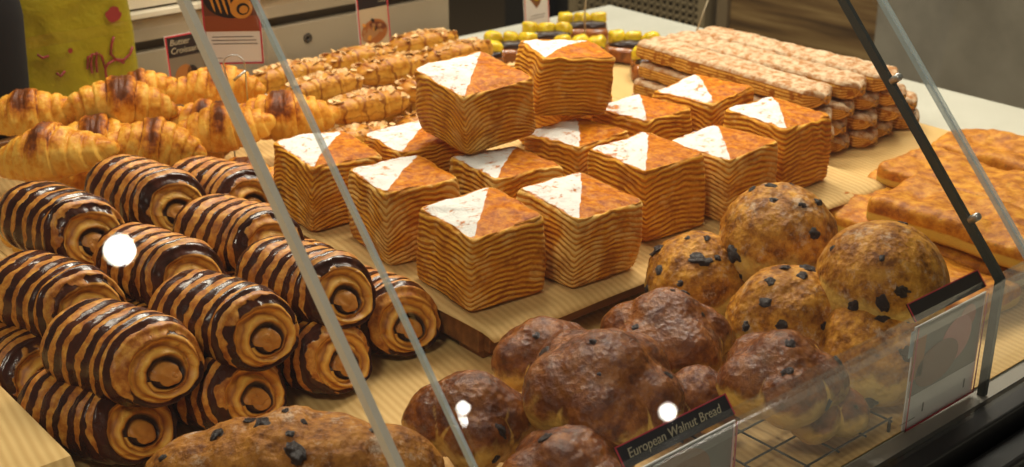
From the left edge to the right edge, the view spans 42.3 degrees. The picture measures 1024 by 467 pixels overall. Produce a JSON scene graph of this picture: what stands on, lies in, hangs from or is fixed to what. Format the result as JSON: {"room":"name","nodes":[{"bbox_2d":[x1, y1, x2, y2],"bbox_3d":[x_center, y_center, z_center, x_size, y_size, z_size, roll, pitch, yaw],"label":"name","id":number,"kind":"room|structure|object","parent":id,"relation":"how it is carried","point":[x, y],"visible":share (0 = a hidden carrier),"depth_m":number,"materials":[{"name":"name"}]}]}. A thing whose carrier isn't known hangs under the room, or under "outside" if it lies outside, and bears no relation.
{"room":"food shop","nodes":[
{"label":"food shop","id":0,"kind":"room"},
{"bbox_2d":[62,75,178,123],"bbox_3d":[-0.398,-0.136,1.359,0.111,0.051,0.068,3,23,8],"label":"croissant","id":1,"kind":"object","parent":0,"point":[123,98],"visible":0.8,"depth_m":1.34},
{"bbox_2d":[449,0,716,36],"bbox_3d":[0.277,-0.075,3.797,13.000,0.050,13.000,-18,29,-37],"label":"floor","id":2,"kind":"structure","parent":0,"point":[467,17],"depth_m":5.81,"materials":[{"name":"brown"}]},
{"bbox_2d":[568,0,715,28],"bbox_3d":[0.352,-0.519,3.706,0.050,0.840,0.520,-18,29,-37],"label":"perforated panel","id":3,"kind":"object","parent":2,"relation":"on","point":[689,12],"visible":0.15,"depth_m":3.57,"materials":[{"name":"beige metal"}]},
{"bbox_2d":[716,0,877,60],"bbox_3d":[0.847,-0.463,3.433,0.412,0.950,0.490,-18,29,-37],"label":"wall","id":4,"kind":"structure","parent":2,"relation":"on","point":[815,24],"depth_m":3.25,"materials":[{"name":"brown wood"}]},
{"bbox_3d":[-0.518,0.561,1.122,2.670,0.870,1.030,-18,29,-37],"label":"countertop","id":5,"kind":"structure","parent":2,"relation":"on","visible":0},
{"bbox_2d":[265,5,1023,466],"bbox_3d":[-0.518,0.145,0.953,2.678,0.028,1.060,-18,29,-37],"label":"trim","id":6,"kind":"structure","parent":5,"relation":"on","point":[970,112],"depth_m":1.64,"materials":[{"name":"stone"}]},
{"bbox_2d":[20,0,137,96],"bbox_3d":[-0.514,-0.248,1.528,0.145,0.240,0.059,-16,28,-33],"label":"bag","id":7,"kind":"object","parent":6,"relation":"on","point":[71,45],"visible":0.46,"depth_m":1.52,"materials":[{"name":"paper"}]},
{"bbox_2d":[0,251,205,466],"bbox_3d":[-0.770,0.228,0.719,1.172,0.001,1.009,-18,29,-37],"label":"paper sheet","id":8,"kind":"object","parent":6,"relation":"on","point":[182,429],"visible":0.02,"depth_m":0.90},
{"bbox_2d":[0,323,43,401],"bbox_3d":[-0.358,0.093,0.964,0.099,0.058,0.072,16,28,33],"label":"roll","id":9,"kind":"object","parent":8,"relation":"on","point":[20,358],"visible":0.18,"depth_m":0.93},
{"bbox_2d":[0,250,126,337],"bbox_3d":[-0.334,0.047,0.967,0.098,0.056,0.067,13,26,28],"label":"roll","id":10,"kind":"object","parent":9,"relation":"on","point":[36,286],"visible":0.57,"depth_m":0.95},
{"bbox_2d":[0,386,74,466],"bbox_3d":[-0.642,0.212,0.694,0.746,0.045,0.360,-18,29,-37],"label":"wooden tray","id":11,"kind":"object","parent":8,"relation":"on","point":[23,442],"visible":1,"depth_m":0.83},
{"bbox_2d":[17,368,177,464],"bbox_3d":[-0.279,0.121,0.897,0.100,0.058,0.070,12,26,25],"label":"roll","id":12,"kind":"object","parent":8,"relation":"on","point":[88,426],"visible":0.7,"depth_m":0.87,"materials":[{"name":"food"}]},
{"bbox_2d":[40,298,204,407],"bbox_3d":[-0.262,0.080,0.891,0.099,0.057,0.072,14,27,29],"label":"roll","id":13,"kind":"object","parent":12,"relation":"on","point":[126,354],"visible":1,"depth_m":0.87,"materials":[{"name":"food"}]},
{"bbox_2d":[145,405,444,466],"bbox_3d":[-0.133,0.144,0.809,0.185,0.073,0.083,-2,23,-4],"label":"loaf","id":14,"kind":"object","parent":8,"relation":"on","point":[295,435],"visible":0.95,"depth_m":0.79,"materials":[{"name":"food"}]},
{"bbox_2d":[164,32,206,106],"bbox_3d":[-0.382,-0.193,1.575,0.056,0.092,0.008,-20,30,-38],"label":"sign","id":15,"kind":"object","parent":6,"relation":"on","point":[183,55],"visible":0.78,"depth_m":1.56,"materials":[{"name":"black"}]},
{"bbox_2d":[169,53,206,106],"bbox_3d":[-0.381,-0.181,1.579,0.052,0.064,0.001,-20,27,-39],"label":"photo","id":16,"kind":"object","parent":15,"relation":"attached to","point":[196,59],"depth_m":1.57},
{"bbox_2d":[128,0,448,75],"bbox_3d":[-0.779,-0.151,1.392,1.797,0.230,0.034,-18,29,-37],"label":"cabinet","id":17,"kind":"object","parent":6,"relation":"attached to","point":[301,28],"visible":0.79,"depth_m":1.79,"materials":[{"name":"metal"}]},
{"bbox_2d":[0,41,1023,466],"bbox_3d":[0.050,-0.036,1.339,0.964,0.001,0.969,-18,29,-37],"label":"display shelf","id":18,"kind":"object","parent":6,"relation":"on","point":[393,381],"visible":0.12,"depth_m":1.01,"materials":[{"name":"wood"}]},
{"bbox_2d":[0,135,16,147],"bbox_3d":[-0.566,-0.093,1.429,0.095,0.033,0.086,-18,29,-37],"label":"crate","id":19,"kind":"object","parent":18,"relation":"on","point":[4,141],"visible":0.02,"depth_m":1.40,"materials":[{"name":"brown wood"}]},
{"bbox_2d":[0,0,28,138],"bbox_3d":[-0.567,-0.203,1.381,0.120,0.205,0.086,-18,29,-37],"label":"pot","id":20,"kind":"object","parent":19,"relation":"on","point":[14,75],"visible":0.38,"depth_m":1.38,"materials":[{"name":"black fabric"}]},
{"bbox_2d":[0,88,74,135],"bbox_3d":[-0.493,-0.124,1.348,0.105,0.050,0.066,5,24,12],"label":"croissant","id":21,"kind":"object","parent":18,"relation":"on","point":[21,110],"visible":0.61,"depth_m":1.33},
{"bbox_2d":[28,171,88,189],"bbox_3d":[-0.424,-0.062,1.315,0.112,0.052,0.070,-9,25,-20],"label":"croissant","id":22,"kind":"object","parent":18,"relation":"on","point":[77,181],"visible":0.04,"depth_m":1.28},
{"bbox_2d":[0,121,119,181],"bbox_3d":[-0.428,-0.076,1.239,0.118,0.057,0.070,-6,24,-14],"label":"croissant","id":23,"kind":"object","parent":22,"relation":"on","point":[47,151],"visible":0.91,"depth_m":1.22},
{"bbox_2d":[68,113,130,136],"bbox_3d":[-0.412,-0.094,1.327,0.105,0.049,0.066,5,23,11],"label":"croissant","id":24,"kind":"object","parent":22,"relation":"on","point":[100,123],"visible":0.22,"depth_m":1.31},
{"bbox_2d":[106,116,206,165],"bbox_3d":[-0.352,-0.088,1.279,0.102,0.048,0.064,-11,25,-25],"label":"croissant","id":25,"kind":"object","parent":18,"relation":"on","point":[160,140],"visible":0.61,"depth_m":1.26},
{"bbox_2d":[165,64,265,104],"bbox_3d":[-0.325,-0.162,1.438,0.103,0.047,0.065,-12,26,-27],"label":"croissant","id":26,"kind":"object","parent":18,"relation":"on","point":[197,84],"visible":0.66,"depth_m":1.42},
{"bbox_2d":[207,151,229,158],"bbox_3d":[-0.351,-0.092,1.387,0.113,0.053,0.068,-8,24,-17],"label":"croissant","id":27,"kind":"object","parent":18,"relation":"on","point":[217,155],"visible":0.06,"depth_m":1.39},
{"bbox_2d":[171,155,268,202],"bbox_3d":[-0.264,-0.037,1.205,0.098,0.056,0.072,14,27,29],"label":"roll","id":28,"kind":"object","parent":18,"relation":"on","point":[216,175],"visible":0.32,"depth_m":1.19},
{"bbox_2d":[178,100,275,152],"bbox_3d":[-0.287,-0.108,1.325,0.107,0.051,0.064,-14,27,-30],"label":"croissant","id":29,"kind":"object","parent":18,"relation":"on","point":[215,130],"visible":0.66,"depth_m":1.30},
{"bbox_2d":[172,357,286,429],"bbox_3d":[-0.213,0.106,0.934,0.099,0.058,0.072,10,25,21],"label":"roll","id":30,"kind":"object","parent":18,"relation":"on","point":[224,393],"visible":0.52,"depth_m":0.91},
{"bbox_2d":[148,269,298,371],"bbox_3d":[-0.203,0.060,0.936,0.098,0.056,0.067,13,26,28],"label":"roll","id":31,"kind":"object","parent":30,"relation":"on","point":[241,324],"visible":0.85,"depth_m":0.92,"materials":[{"name":"food"}]},
{"bbox_2d":[225,270,234,276],"bbox_3d":[-0.237,0.058,1.047,0.099,0.058,0.070,15,27,32],"label":"roll","id":32,"kind":"object","parent":18,"relation":"on","point":[232,273],"visible":0.02,"depth_m":1.04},
{"bbox_2d":[91,222,225,305],"bbox_3d":[-0.270,0.026,1.016,0.100,0.057,0.070,15,27,32],"label":"roll","id":33,"kind":"object","parent":32,"relation":"on","point":[139,257],"visible":0.64,"depth_m":0.99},
{"bbox_2d":[223,54,247,156],"bbox_3d":[-0.287,-0.117,1.356,0.036,0.134,0.036,-18,29,-37],"label":"clip","id":34,"kind":"object","parent":18,"relation":"on","point":[244,71],"visible":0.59,"depth_m":1.34,"materials":[{"name":"silver metal"}]},
{"bbox_2d":[201,0,268,65],"bbox_3d":[-0.283,-0.220,1.337,0.066,0.112,0.004,-1,23,-3],"label":"sign","id":35,"kind":"object","parent":34,"relation":"attached to","point":[230,26],"visible":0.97,"depth_m":1.34,"materials":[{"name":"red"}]},
{"bbox_2d":[203,0,256,15],"bbox_3d":[-0.283,-0.234,1.330,0.055,0.064,0.001,-1,23,-3],"label":"photo","id":36,"kind":"object","parent":35,"relation":"on","point":[207,12],"depth_m":1.33},
{"bbox_2d":[239,89,340,141],"bbox_3d":[-0.239,-0.127,1.405,0.115,0.052,0.070,-8,24,-18],"label":"croissant","id":37,"kind":"object","parent":18,"relation":"on","point":[291,121],"visible":0.55,"depth_m":1.38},
{"bbox_2d":[252,57,332,93],"bbox_3d":[-0.265,-0.188,1.579,0.108,0.038,0.044,-13,26,-27],"label":"pastry","id":38,"kind":"object","parent":18,"relation":"on","point":[273,77],"visible":0.55,"depth_m":1.56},
{"bbox_2d":[304,237,333,248],"bbox_3d":[-0.187,0.033,1.106,0.099,0.059,0.072,17,28,34],"label":"roll","id":39,"kind":"object","parent":18,"relation":"on","point":[306,239],"visible":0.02,"depth_m":1.10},
{"bbox_2d":[173,194,304,271],"bbox_3d":[-0.220,0.002,1.074,0.098,0.056,0.072,14,27,30],"label":"roll","id":40,"kind":"object","parent":39,"relation":"on","point":[229,224],"visible":0.52,"depth_m":1.05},
{"bbox_2d":[285,67,363,103],"bbox_3d":[-0.220,-0.168,1.527,0.108,0.038,0.044,-17,29,-35],"label":"pastry","id":41,"kind":"object","parent":18,"relation":"on","point":[326,85],"visible":0.62,"depth_m":1.51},
{"bbox_2d":[278,320,372,394],"bbox_3d":[-0.156,0.085,0.983,0.099,0.057,0.068,13,26,29],"label":"roll","id":42,"kind":"object","parent":18,"relation":"on","point":[315,366],"visible":0.43,"depth_m":0.95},
{"bbox_2d":[234,236,376,328],"bbox_3d":[-0.153,0.036,0.993,0.100,0.057,0.070,15,27,31],"label":"roll","id":43,"kind":"object","parent":42,"relation":"on","point":[347,284],"visible":0.69,"depth_m":0.97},
{"bbox_2d":[319,42,397,72],"bbox_3d":[-0.188,-0.216,1.645,0.108,0.036,0.043,-13,26,-28],"label":"pastry","id":44,"kind":"object","parent":18,"relation":"on","point":[344,57],"visible":0.63,"depth_m":1.62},
{"bbox_2d":[325,121,395,142],"bbox_3d":[-0.170,-0.101,1.446,0.108,0.037,0.044,-13,26,-28],"label":"pastry","id":45,"kind":"object","parent":18,"relation":"on","point":[357,130],"visible":0.27,"depth_m":1.44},
{"bbox_2d":[328,85,409,124],"bbox_3d":[-0.164,-0.143,1.478,0.108,0.037,0.044,-16,28,-33],"label":"pastry","id":46,"kind":"object","parent":18,"relation":"on","point":[372,104],"visible":0.85,"depth_m":1.46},
{"bbox_2d":[356,0,390,45],"bbox_3d":[-0.179,-0.280,1.726,0.054,0.086,0.008,-20,30,-38],"label":"sign","id":47,"kind":"object","parent":18,"relation":"on","point":[373,21],"visible":0.97,"depth_m":1.73,"materials":[{"name":"white"}]},
{"bbox_2d":[351,50,428,85],"bbox_3d":[-0.145,-0.198,1.593,0.108,0.036,0.042,-17,29,-35],"label":"pastry","id":48,"kind":"object","parent":18,"relation":"on","point":[389,68],"visible":0.73,"depth_m":1.57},
{"bbox_2d":[358,265,440,356],"bbox_3d":[-0.108,0.060,1.042,0.099,0.058,0.070,20,30,39],"label":"roll","id":49,"kind":"object","parent":18,"relation":"on","point":[384,331],"visible":0.5,"depth_m":1.02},
{"bbox_2d":[388,27,458,53],"bbox_3d":[-0.111,-0.245,1.710,0.108,0.037,0.043,-18,29,-36],"label":"pastry","id":50,"kind":"object","parent":18,"relation":"on","point":[419,39],"visible":0.53,"depth_m":1.69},
{"bbox_2d":[420,37,492,61],"bbox_3d":[-0.068,-0.224,1.660,0.108,0.037,0.043,-16,28,-33],"label":"pastry","id":51,"kind":"object","parent":18,"relation":"on","point":[459,47],"visible":0.56,"depth_m":1.64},
{"bbox_2d":[401,370,535,466],"bbox_3d":[-0.026,0.117,0.863,0.078,0.059,0.074,18,29,36],"label":"bread","id":52,"kind":"object","parent":18,"relation":"on","point":[490,415],"visible":0.72,"depth_m":0.84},
{"bbox_2d":[303,235,643,357],"bbox_3d":[0.028,-0.034,1.297,0.482,0.028,0.412,-18,29,-37],"label":"wooden tray","id":53,"kind":"object","parent":18,"relation":"on","point":[473,340],"visible":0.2,"depth_m":1.03,"materials":[{"name":"brown wood"}]},
{"bbox_2d":[272,97,886,342],"bbox_3d":[0.036,-0.047,1.291,0.498,0.006,0.432,-18,29,-37],"label":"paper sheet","id":54,"kind":"object","parent":53,"relation":"on","point":[556,300],"visible":0.11,"depth_m":1.08,"materials":[{"name":"paper"}]},
{"bbox_2d":[273,130,381,230],"bbox_3d":[-0.169,-0.051,1.210,0.082,0.066,0.087,-15,27,-31],"label":"pastry","id":55,"kind":"object","parent":54,"relation":"on","point":[304,181],"visible":0.76,"depth_m":1.18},
{"bbox_2d":[347,155,459,264],"bbox_3d":[-0.093,-0.024,1.143,0.079,0.067,0.089,-13,26,-28],"label":"pastry","id":56,"kind":"object","parent":54,"relation":"on","point":[388,196],"visible":0.76,"depth_m":1.11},
{"bbox_2d":[364,121,464,171],"bbox_3d":[-0.091,-0.071,1.263,0.082,0.060,0.086,-14,27,-30],"label":"pastry","id":57,"kind":"object","parent":54,"relation":"on","point":[407,139],"visible":0.41,"depth_m":1.23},
{"bbox_2d":[416,187,545,310],"bbox_3d":[-0.025,0.010,1.063,0.079,0.068,0.088,-15,27,-31],"label":"pastry","id":58,"kind":"object","parent":54,"relation":"on","point":[482,248],"visible":1,"depth_m":1.04,"materials":[{"name":"food"}]},
{"bbox_2d":[449,146,562,198],"bbox_3d":[-0.006,-0.037,1.176,0.078,0.066,0.085,-14,27,-30],"label":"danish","id":59,"kind":"object","parent":54,"relation":"on","point":[508,170],"visible":0.45,"depth_m":1.15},
{"bbox_2d":[414,51,535,153],"bbox_3d":[-0.034,-0.119,1.202,0.088,0.070,0.088,-16,28,-32],"label":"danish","id":60,"kind":"object","parent":59,"relation":"on","point":[475,102],"visible":1,"depth_m":1.18,"materials":[{"name":"food"}]},
{"bbox_2d":[524,118,628,175],"bbox_3d":[0.061,-0.069,1.253,0.078,0.065,0.080,-20,30,-39],"label":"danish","id":61,"kind":"object","parent":54,"relation":"on","point":[568,144],"visible":0.38,"depth_m":1.23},
{"bbox_2d":[514,39,615,115],"bbox_3d":[0.049,-0.152,1.281,0.083,0.067,0.082,-7,24,-16],"label":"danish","id":62,"kind":"object","parent":61,"relation":"on","point":[570,77],"visible":0.92,"depth_m":1.25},
{"bbox_2d":[516,172,642,287],"bbox_3d":[0.054,-0.006,1.101,0.082,0.067,0.086,-17,28,-35],"label":"pastry","id":63,"kind":"object","parent":54,"relation":"on","point":[593,228],"visible":0.73,"depth_m":1.07,"materials":[{"name":"food"}]},
{"bbox_2d":[591,94,691,140],"bbox_3d":[0.128,-0.096,1.314,0.076,0.067,0.081,-20,30,-39],"label":"pastry","id":64,"kind":"object","parent":54,"relation":"on","point":[635,114],"visible":0.52,"depth_m":1.29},
{"bbox_2d":[587,132,705,241],"bbox_3d":[0.119,-0.044,1.184,0.081,0.072,0.084,-17,28,-34],"label":"pastry","id":65,"kind":"object","parent":54,"relation":"on","point":[668,176],"visible":0.73,"depth_m":1.16,"materials":[{"name":"food"}]},
{"bbox_2d":[652,74,753,132],"bbox_3d":[0.192,-0.120,1.365,0.080,0.071,0.089,-21,31,-40],"label":"pastry","id":66,"kind":"object","parent":54,"relation":"on","point":[707,98],"visible":0.5,"depth_m":1.33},
{"bbox_2d":[672,125,777,220],"bbox_3d":[0.192,-0.058,1.225,0.078,0.067,0.084,-20,30,-38],"label":"pastry","id":67,"kind":"object","parent":54,"relation":"on","point":[735,161],"visible":0.57,"depth_m":1.19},
{"bbox_2d":[723,97,831,186],"bbox_3d":[0.257,-0.088,1.291,0.081,0.071,0.083,-18,29,-37],"label":"pastry","id":68,"kind":"object","parent":54,"relation":"on","point":[802,135],"visible":0.69,"depth_m":1.26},
{"bbox_2d":[491,316,583,391],"bbox_3d":[0.028,0.085,0.949,0.084,0.054,0.079,12,26,27],"label":"bread","id":69,"kind":"object","parent":18,"relation":"on","point":[515,352],"visible":0.41,"depth_m":0.93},
{"bbox_2d":[502,424,634,466],"bbox_3d":[0.036,0.144,0.805,0.090,0.057,0.087,21,31,40],"label":"bread","id":70,"kind":"object","parent":18,"relation":"on","point":[567,445],"visible":0.94,"depth_m":0.79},
{"bbox_2d":[557,12,607,41],"bbox_3d":[0.100,-0.299,1.903,0.078,0.041,0.071,1,23,1],"label":"pastry","id":71,"kind":"object","parent":18,"relation":"on","point":[596,24],"visible":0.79,"depth_m":1.89,"materials":[{"name":"food"}]},
{"bbox_2d":[522,328,684,444],"bbox_3d":[0.059,0.096,0.856,0.108,0.074,0.103,17,29,35],"label":"bread","id":72,"kind":"object","parent":18,"relation":"on","point":[621,385],"visible":0.8,"depth_m":0.82,"materials":[{"name":"food"}]},
{"bbox_2d":[606,29,659,63],"bbox_3d":[0.166,-0.257,1.805,0.076,0.041,0.069,10,25,22],"label":"pastry","id":73,"kind":"object","parent":18,"relation":"on","point":[620,45],"visible":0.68,"depth_m":1.79,"materials":[{"name":"food"}]},
{"bbox_2d":[600,286,732,372],"bbox_3d":[0.112,0.070,0.964,0.097,0.063,0.098,4,23,9],"label":"bread","id":74,"kind":"object","parent":18,"relation":"on","point":[690,332],"visible":0.68,"depth_m":0.94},
{"bbox_2d":[644,230,744,316],"bbox_3d":[0.148,0.034,1.059,0.087,0.074,0.087,-4,23,-10],"label":"roll","id":75,"kind":"object","parent":18,"relation":"on","point":[697,263],"visible":0.5,"depth_m":1.03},
{"bbox_2d":[673,364,739,434],"bbox_3d":[0.128,0.112,0.908,0.058,0.044,0.056,4,23,9],"label":"bread","id":76,"kind":"object","parent":18,"relation":"on","point":[697,381],"visible":0.44,"depth_m":0.89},
{"bbox_2d":[725,264,832,349],"bbox_3d":[0.207,0.060,0.989,0.093,0.076,0.092,-18,29,-37],"label":"roll","id":77,"kind":"object","parent":18,"relation":"on","point":[783,296],"visible":0.54,"depth_m":0.96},
{"bbox_2d":[680,410,892,466],"bbox_3d":[0.190,0.136,0.917,0.124,0.011,0.088,-18,29,-37],"label":"wire rack","id":78,"kind":"object","parent":18,"relation":"on","point":[872,412],"visible":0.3,"depth_m":0.89,"materials":[{"name":"black"}]},
{"bbox_2d":[791,387,869,444],"bbox_3d":[0.209,0.111,0.901,0.060,0.046,0.067,-7,24,-17],"label":"bread","id":79,"kind":"object","parent":78,"relation":"on","point":[850,417],"visible":0.42,"depth_m":0.88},
{"bbox_2d":[715,329,849,430],"bbox_3d":[0.183,0.091,0.893,0.087,0.058,0.087,15,27,31],"label":"bread","id":80,"kind":"object","parent":79,"relation":"on","point":[772,375],"visible":0.98,"depth_m":0.87,"materials":[{"name":"food"}]},
{"bbox_2d":[831,131,848,152],"bbox_3d":[0.272,-0.138,1.551,0.047,0.021,0.283,-20,30,-39],"label":"stick","id":81,"kind":"object","parent":18,"relation":"on","point":[841,141],"visible":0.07,"depth_m":1.45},
{"bbox_2d":[831,117,846,135],"bbox_3d":[0.273,-0.157,1.545,0.047,0.021,0.283,-18,29,-35],"label":"stick","id":82,"kind":"object","parent":81,"relation":"on","point":[840,126],"visible":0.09,"depth_m":1.44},
{"bbox_2d":[821,97,853,119],"bbox_3d":[0.277,-0.174,1.534,0.046,0.021,0.283,-18,29,-36],"label":"stick","id":83,"kind":"object","parent":82,"relation":"on","point":[841,108],"visible":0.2,"depth_m":1.43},
{"bbox_2d":[666,31,866,98],"bbox_3d":[0.287,-0.197,1.533,0.054,0.024,0.283,-19,29,-37],"label":"stick","id":84,"kind":"object","parent":83,"relation":"on","point":[845,84],"visible":0.64,"depth_m":1.49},
{"bbox_2d":[846,126,877,147],"bbox_3d":[0.312,-0.146,1.570,0.047,0.021,0.283,-18,29,-36],"label":"stick","id":85,"kind":"object","parent":18,"relation":"on","point":[861,138],"visible":0.12,"depth_m":1.47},
{"bbox_2d":[846,108,876,129],"bbox_3d":[0.312,-0.166,1.566,0.047,0.021,0.283,-18,29,-36],"label":"stick","id":86,"kind":"object","parent":85,"relation":"on","point":[860,119],"visible":0.12,"depth_m":1.46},
{"bbox_2d":[851,90,878,109],"bbox_3d":[0.308,-0.186,1.563,0.047,0.021,0.283,-20,30,-39],"label":"stick","id":87,"kind":"object","parent":86,"relation":"on","point":[870,99],"visible":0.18,"depth_m":1.47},
{"bbox_2d":[696,26,897,91],"bbox_3d":[0.328,-0.208,1.560,0.054,0.025,0.283,-20,30,-38],"label":"stick","id":88,"kind":"object","parent":87,"relation":"on","point":[874,82],"visible":0.49,"depth_m":1.53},
{"bbox_2d":[819,308,919,408],"bbox_3d":[0.262,0.080,0.959,0.087,0.072,0.089,8,24,18],"label":"roll","id":89,"kind":"object","parent":18,"relation":"on","point":[873,350],"visible":0.56,"depth_m":0.93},
{"bbox_2d":[815,220,949,323],"bbox_3d":[0.273,0.030,0.971,0.096,0.078,0.097,-11,25,-24],"label":"roll","id":90,"kind":"object","parent":89,"relation":"on","point":[876,267],"visible":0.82,"depth_m":0.94,"materials":[{"name":"food"}]},
{"bbox_2d":[868,168,890,187],"bbox_3d":[0.459,-0.032,1.284,0.102,0.031,0.224,-18,29,-37],"label":"bread","id":91,"kind":"object","parent":18,"relation":"on","point":[873,174],"visible":0.03,"depth_m":1.33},
{"bbox_2d":[876,146,1023,208],"bbox_3d":[0.466,-0.039,1.252,0.098,0.024,0.230,-20,30,-38],"label":"bread","id":92,"kind":"object","parent":91,"relation":"on","point":[1009,185],"visible":0.62,"depth_m":1.28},
{"bbox_2d":[829,186,1023,286],"bbox_3d":[0.386,-0.002,1.214,0.104,0.031,0.219,-18,29,-37],"label":"bread","id":93,"kind":"object","parent":18,"relation":"on","point":[854,211],"visible":0.21,"depth_m":1.22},
{"bbox_2d":[866,175,1023,272],"bbox_3d":[0.411,-0.009,1.166,0.096,0.030,0.188,-20,30,-38],"label":"bread","id":94,"kind":"object","parent":93,"relation":"on","point":[921,202],"visible":0.82,"depth_m":1.16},
{"bbox_2d":[942,256,1021,322],"bbox_3d":[0.343,0.035,1.133,0.082,0.029,0.162,-20,30,-38],"label":"bread","id":95,"kind":"object","parent":18,"relation":"on","point":[1012,290],"visible":0.14,"depth_m":1.09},
{"bbox_3d":[0.242,-0.125,1.521,0.047,0.021,0.283,-18,29,-37],"label":"stick","id":96,"kind":"object","parent":18,"relation":"on","visible":0},
{"bbox_2d":[633,78,833,141],"bbox_3d":[0.247,-0.142,1.511,0.047,0.021,0.283,-20,30,-38],"label":"stick","id":97,"kind":"object","parent":96,"relation":"on","point":[642,86],"visible":0.2,"depth_m":1.57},
{"bbox_2d":[638,61,831,120],"bbox_3d":[0.247,-0.161,1.504,0.047,0.021,0.283,-17,28,-35],"label":"stick","id":98,"kind":"object","parent":97,"relation":"on","point":[666,75],"visible":0.24,"depth_m":1.55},
{"bbox_2d":[636,36,831,108],"bbox_3d":[0.246,-0.185,1.506,0.053,0.024,0.283,-17,28,-35],"label":"stick","id":99,"kind":"object","parent":98,"relation":"on","point":[803,91],"visible":0.97,"depth_m":1.48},
{"label":"roll","id":100,"kind":"object","parent":18,"relation":"on","visible":0},
{"bbox_2d":[84,154,205,231],"bbox_3d":[-0.303,-0.032,1.106,0.099,0.058,0.070,16,28,33],"label":"roll","id":101,"kind":"object","parent":100,"relation":"on","point":[140,189],"visible":0.7,"depth_m":1.08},
{"bbox_3d":[0.542,-0.057,1.343,0.102,0.031,0.216,-18,29,-37],"label":"bread","id":102,"kind":"object","parent":18,"relation":"on","visible":0},
{"bbox_2d":[931,128,1023,170],"bbox_3d":[0.533,-0.070,1.323,0.099,0.025,0.221,-21,31,-40],"label":"bread","id":103,"kind":"object","parent":102,"relation":"on","point":[1001,150],"visible":0.59,"depth_m":1.35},
{"bbox_3d":[0.242,0.034,1.081,0.081,0.067,0.084,8,24,18],"label":"roll","id":104,"kind":"object","parent":18,"relation":"on","visible":0},
{"bbox_2d":[719,182,837,281],"bbox_3d":[0.211,0.000,1.052,0.095,0.079,0.098,12,26,27],"label":"roll","id":105,"kind":"object","parent":104,"relation":"on","point":[777,223],"visible":0.68,"depth_m":1.02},
{"label":"roll","id":106,"kind":"object","parent":18,"relation":"on","visible":0},
{"bbox_2d":[0,181,124,264],"bbox_3d":[-0.349,-0.007,1.032,0.098,0.057,0.068,15,27,32],"label":"roll","id":107,"kind":"object","parent":106,"relation":"on","point":[59,218],"visible":0.78,"depth_m":1.01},
{"bbox_2d":[846,362,1023,466],"bbox_3d":[-0.170,0.304,0.577,2.678,0.029,0.012,-18,29,-37],"label":"trim","id":108,"kind":"structure","parent":5,"relation":"attached to","point":[905,442],"depth_m":0.94,"materials":[{"name":"beige"}]},
{"bbox_2d":[176,0,404,466],"bbox_3d":[-0.170,-0.073,0.714,0.006,0.562,0.424,-18,29,-37],"label":"frame","id":109,"kind":"object","parent":108,"relation":"on","point":[306,268],"visible":1,"depth_m":0.67,"materials":[{"name":"silver"}]},
{"bbox_2d":[251,0,477,466],"bbox_3d":[-0.507,-0.005,0.416,0.970,0.460,0.415,-18,29,-37],"label":"glass","id":110,"kind":"object","parent":109,"relation":"attached to","point":[256,4],"visible":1,"depth_m":0.68,"materials":[{"name":"white"}]},
{"bbox_2d":[613,393,737,466],"bbox_3d":[0.095,0.151,0.770,0.092,0.095,0.012,-18,29,-37],"label":"sign","id":111,"kind":"object","parent":108,"relation":"on","point":[714,448],"visible":1,"depth_m":0.76,"materials":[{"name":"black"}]},
{"bbox_2d":[648,423,733,466],"bbox_3d":[0.097,0.150,0.767,0.088,0.060,0.001,-18,29,-37],"label":"photo","id":112,"kind":"object","parent":111,"relation":"attached to","point":[714,448],"depth_m":0.76,"materials":[{"name":"grey"}]},
{"bbox_2d":[837,0,1005,396],"bbox_3d":[0.210,-0.200,1.013,0.006,0.562,0.424,-18,29,-37],"label":"frame","id":113,"kind":"object","parent":108,"relation":"on","point":[890,81],"visible":1,"depth_m":0.96,"materials":[{"name":"grey"}]},
{"bbox_2d":[622,0,1023,466],"bbox_3d":[0.050,-0.191,0.854,0.487,0.460,0.415,-18,29,-37],"label":"glass","id":114,"kind":"object","parent":113,"relation":"attached to","point":[884,7],"visible":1,"depth_m":0.96,"materials":[{"name":"white"}]},
{"bbox_2d":[900,269,988,432],"bbox_3d":[0.300,0.083,0.932,0.094,0.095,0.012,-18,29,-37],"label":"sign","id":115,"kind":"object","parent":108,"relation":"on","point":[942,354],"visible":1,"depth_m":0.93,"materials":[{"name":"white"}]},
{"bbox_2d":[908,294,984,397],"bbox_3d":[0.305,0.078,0.929,0.083,0.054,0.001,-18,29,-37],"label":"photo","id":116,"kind":"object","parent":115,"relation":"attached to","point":[942,354],"depth_m":0.93,"materials":[{"name":"grey"}]},
{"bbox_2d":[884,382,1023,466],"bbox_3d":[-0.159,0.315,0.568,2.678,0.037,0.018,-18,29,-37],"label":"trim","id":117,"kind":"structure","parent":5,"relation":"attached to","point":[965,440],"depth_m":0.94,"materials":[{"name":"metal"}]},
{"bbox_3d":[0.013,0.190,0.683,1.980,0.098,0.006,-18,29,-37],"label":"glass","id":118,"kind":"object","parent":117,"relation":"on","visible":0},
{"bbox_2d":[884,0,1023,244],"bbox_3d":[0.434,-0.319,1.155,0.517,0.460,0.415,-18,29,-37],"label":"glass","id":119,"kind":"object","parent":118,"relation":"on","point":[886,1],"visible":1,"depth_m":0.96,"materials":[{"name":"white"}]},
{"bbox_3d":[-0.089,0.764,0.670,2.678,0.850,0.100,-18,29,-37],"label":"wall","id":120,"kind":"structure","parent":2,"relation":"on","visible":0},
{"bbox_2d":[963,427,1023,466],"bbox_3d":[-0.144,0.345,0.562,2.678,0.055,0.024,-18,29,-37],"label":"trim","id":121,"kind":"structure","parent":120,"relation":"attached to","point":[1009,452],"depth_m":0.94,"materials":[{"name":"metal"}]},
{"bbox_2d":[874,0,1023,108],"bbox_3d":[1.773,-0.470,1.978,0.100,2.100,2.745,-18,29,-37],"label":"wall","id":122,"kind":"structure","parent":0,"point":[975,48],"depth_m":2.91,"materials":[{"name":"concrete"}]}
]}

